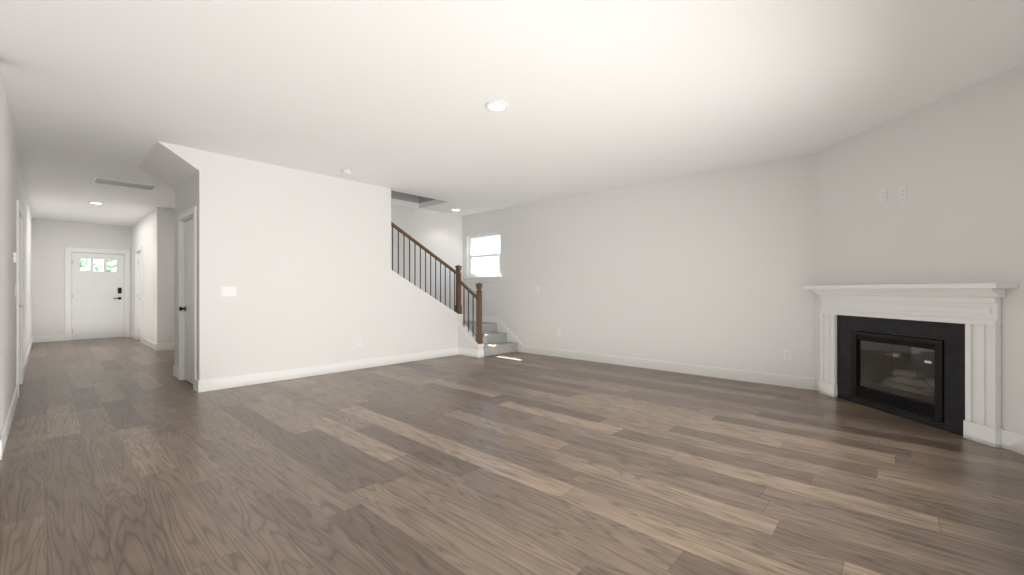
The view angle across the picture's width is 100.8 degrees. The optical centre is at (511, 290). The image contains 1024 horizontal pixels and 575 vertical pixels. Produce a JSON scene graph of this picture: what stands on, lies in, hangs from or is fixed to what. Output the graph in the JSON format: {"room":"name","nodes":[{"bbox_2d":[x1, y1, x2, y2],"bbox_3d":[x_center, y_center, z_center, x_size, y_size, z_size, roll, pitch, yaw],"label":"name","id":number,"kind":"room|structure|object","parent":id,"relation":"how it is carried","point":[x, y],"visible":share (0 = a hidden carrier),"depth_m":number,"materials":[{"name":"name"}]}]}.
{"room":"living room","nodes":[
{"label":"living room","id":0,"kind":"room"},
{"bbox_2d":[0,65,31,434],"bbox_3d":[-7.111,-0.220,6.092,9.720,2.740,0.120,0,0,42],"label":"wall","id":1,"kind":"structure","parent":0,"point":[12,187],"depth_m":3.70,"materials":[{"name":"paint"}]},
{"bbox_2d":[13,252,16,262],"bbox_3d":[-4.867,-0.320,4.146,0.120,0.100,0.022,0,0,42],"label":"thermostat","id":2,"kind":"object","parent":1,"relation":"attached to","point":[14,257],"visible":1,"depth_m":4.11,"materials":[{"name":"plastic"}]},
{"bbox_2d":[16,200,196,397],"bbox_3d":[-7.064,0.077,7.232,8.254,2.145,1.868,0,0,42],"label":"door frame","id":3,"kind":"structure","parent":1,"relation":"attached to","point":[183,217],"depth_m":5.43,"materials":[{"name":"paint"}]},
{"bbox_2d":[0,331,1023,459],"bbox_3d":[-3.025,1.083,6.640,14.788,0.135,6.190,0,0,42],"label":"baseboard","id":4,"kind":"structure","parent":1,"relation":"attached to","point":[1012,441],"depth_m":5.73,"materials":[{"name":"paint"}]},
{"bbox_2d":[32,218,130,336],"bbox_3d":[-10.073,-0.220,9.970,0.120,2.740,1.870,0,0,42],"label":"wall","id":5,"kind":"structure","parent":0,"point":[52,240],"depth_m":9.60,"materials":[{"name":"paint"}]},
{"bbox_2d":[72,252,122,339],"bbox_3d":[-9.888,0.127,10.115,0.098,2.022,0.895,0,0,42],"label":"front door","id":6,"kind":"structure","parent":5,"relation":"in","point":[97,295],"depth_m":10.11,"materials":[{"name":"paint"}]},
{"bbox_2d":[131,207,166,343],"bbox_3d":[-8.071,-0.220,9.332,3.700,2.740,0.120,0,0,42],"label":"wall","id":7,"kind":"structure","parent":0,"point":[152,233],"depth_m":8.39,"materials":[{"name":"paint"}]},
{"bbox_2d":[138,252,140,339],"bbox_3d":[-8.472,0.127,9.643,0.780,2.022,0.098,0,0,42],"label":"hall door","id":8,"kind":"structure","parent":7,"relation":"in","point":[139,295],"depth_m":9.82,"materials":[{"name":"paint"}]},
{"bbox_2d":[167,208,173,342],"bbox_3d":[-6.212,-0.220,8.715,0.120,2.740,1.410,0,0,42],"label":"wall","id":9,"kind":"structure","parent":0,"point":[170,212],"depth_m":8.19,"materials":[{"name":"paint"}]},
{"bbox_2d":[174,190,175,365],"bbox_3d":[-3.896,-0.220,6.357,0.120,2.740,1.840,0,0,42],"label":"wall","id":10,"kind":"structure","parent":0,"point":[175,190],"depth_m":5.67,"materials":[{"name":"paint"}]},
{"bbox_2d":[176,173,196,367],"bbox_3d":[-4.005,-0.220,5.294,1.150,2.740,0.120,0,0,42],"label":"wall","id":11,"kind":"structure","parent":0,"point":[185,196],"depth_m":5.42,"materials":[{"name":"paint"}]},
{"bbox_2d":[179,218,192,383],"bbox_3d":[-3.951,0.127,5.188,0.740,2.022,0.104,0,0,42],"label":"closet door","id":12,"kind":"structure","parent":11,"relation":"in","point":[188,301],"depth_m":5.31,"materials":[{"name":"paint"}]},
{"bbox_2d":[197,150,462,380],"bbox_3d":[-2.253,-0.220,6.275,0.120,2.740,3.930,0,0,42],"label":"wall","id":13,"kind":"structure","parent":0,"point":[300,260],"depth_m":5.55,"materials":[{"name":"paint"}]},
{"bbox_2d":[220,286,235,295],"bbox_3d":[-3.340,0.010,4.986,0.008,0.115,0.162,0,0,42],"label":"switch plate","id":14,"kind":"object","parent":13,"relation":"attached to","point":[227,291],"visible":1,"depth_m":4.98,"materials":[{"name":"plastic"}]},
{"bbox_2d":[357,338,361,345],"bbox_3d":[-2.236,0.750,6.199,0.008,0.115,0.070,0,0,42],"label":"outlet","id":15,"kind":"object","parent":13,"relation":"attached to","point":[359,341],"visible":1,"depth_m":6.20,"materials":[{"name":"plastic"}]},
{"bbox_2d":[391,270,483,346],"bbox_3d":[-1.229,0.319,7.010,0.677,1.281,1.495,0,0,42],"label":"trim","id":16,"kind":"structure","parent":13,"relation":"attached to","point":[464,327],"depth_m":7.36,"materials":[{"name":"paint"}]},
{"bbox_2d":[391,222,482,343],"bbox_3d":[-1.231,-0.090,6.994,0.637,2.010,1.464,0,0,42],"label":"stair railing","id":17,"kind":"object","parent":16,"relation":"on","point":[458,309],"visible":0.9,"depth_m":7.29,"materials":[{"name":"brown wood"}]},
{"bbox_2d":[391,191,462,313],"bbox_3d":[-2.719,-1.000,7.375,0.250,4.300,4.930,0,0,42],"label":"wall","id":18,"kind":"structure","parent":0,"point":[439,234],"depth_m":8.38,"materials":[{"name":"paint"}]},
{"bbox_2d":[419,196,434,202],"bbox_3d":[-1.429,-2.420,7.939,0.900,1.460,0.120,0,0,42],"label":"wall","id":19,"kind":"structure","parent":0,"point":[421,199],"depth_m":8.09,"materials":[{"name":"paint"}]},
{"bbox_2d":[458,326,482,349],"bbox_3d":[-0.731,0.885,7.466,0.530,0.530,0.120,0,0,42],"label":"wall","id":20,"kind":"structure","parent":0,"point":[465,340],"depth_m":7.47,"materials":[{"name":"paint"}]},
{"bbox_2d":[0,337,1023,574],"bbox_3d":[-4.114,1.210,5.434,15.600,0.120,10.300,0,0,42],"label":"floor","id":21,"kind":"structure","parent":0,"point":[126,456],"depth_m":2.62,"materials":[{"name":"brown wood"}]},
{"bbox_2d":[463,315,522,356],"bbox_3d":[-1.963,-0.125,6.748,1.708,2.550,4.600,0,0,42],"label":"staircase","id":22,"kind":"structure","parent":21,"relation":"on","point":[503,339],"depth_m":7.99,"materials":[{"name":"grey carpet"}]},
{"bbox_2d":[803,283,1017,447],"bbox_3d":[3.675,0.547,3.937,0.595,1.205,1.860,0,0,-3],"label":"fireplace","id":23,"kind":"object","parent":21,"relation":"on","point":[950,378],"visible":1,"depth_m":3.70,"materials":[{"name":"paint"}]},
{"bbox_2d":[0,0,1023,226],"bbox_3d":[-4.219,-1.640,5.319,15.600,0.100,9.990,0,0,42],"label":"ceiling","id":24,"kind":"structure","parent":0,"point":[594,95],"depth_m":3.27,"materials":[{"name":"paint"}]},
{"bbox_2d":[92,177,157,190],"bbox_3d":[-5.763,-1.583,6.312,0.420,0.014,0.700,0,0,42],"label":"ceiling vent","id":25,"kind":"object","parent":24,"relation":"in","point":[105,181],"visible":1,"depth_m":6.29,"materials":[{"name":"plastic"}]},
{"bbox_2d":[138,141,199,190],"bbox_3d":[-4.165,-1.470,5.109,1.402,0.240,0.370,0,0,42],"label":"wedge","id":26,"kind":"object","parent":24,"relation":"attached to","point":[173,167],"visible":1,"depth_m":4.91,"materials":[{"name":"paint"}]},
{"bbox_2d":[341,169,351,173],"bbox_3d":[-2.197,-1.571,5.609,0.136,0.038,0.136,0,0,42],"label":"smoke detector","id":27,"kind":"object","parent":24,"relation":"attached to","point":[345,171],"visible":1,"depth_m":5.57,"materials":[{"name":"plastic"}]},
{"bbox_2d":[486,100,507,110],"bbox_3d":[-0.129,-1.583,3.632,0.196,0.014,0.196,0,0,42],"label":"recessed light","id":28,"kind":"object","parent":24,"relation":"in","point":[496,105],"visible":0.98,"depth_m":3.61,"materials":[{"name":"plastic"}]},
{"bbox_2d":[463,153,815,378],"bbox_3d":[1.229,-0.220,7.034,6.550,2.740,0.120,0,0,42],"label":"wall","id":29,"kind":"structure","parent":0,"point":[717,268],"depth_m":5.99,"materials":[{"name":"paint"}]},
{"bbox_2d":[464,233,501,281],"bbox_3d":[-0.572,-0.663,8.629,1.060,0.967,0.145,0,0,42],"label":"window","id":30,"kind":"structure","parent":29,"relation":"in","point":[486,274],"depth_m":8.67,"materials":[{"name":"paint"}]},
{"bbox_2d":[784,350,790,359],"bbox_3d":[3.294,0.770,5.069,0.070,0.115,0.008,0,0,42],"label":"outlet","id":31,"kind":"object","parent":29,"relation":"attached to","point":[787,354],"visible":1,"depth_m":5.06,"materials":[{"name":"plastic"}]},
{"bbox_2d":[816,64,1023,434],"bbox_3d":[3.613,-0.220,3.909,0.120,2.740,2.050,0,0,-3],"label":"wall","id":32,"kind":"structure","parent":0,"point":[954,163],"depth_m":3.52,"materials":[{"name":"paint"}]},
{"bbox_2d":[880,188,886,201],"bbox_3d":[3.543,-0.910,4.041,0.008,0.115,0.070,0,0,-3],"label":"outlet","id":33,"kind":"object","parent":32,"relation":"attached to","point":[883,194],"visible":1,"depth_m":4.03,"materials":[{"name":"plastic"}]},
{"bbox_2d":[898,186,906,199],"bbox_3d":[3.552,-0.890,3.851,0.008,0.115,0.070,0,0,-3],"label":"outlet","id":34,"kind":"object","parent":32,"relation":"attached to","point":[902,192],"visible":1,"depth_m":3.85,"materials":[{"name":"plastic"}]}
]}

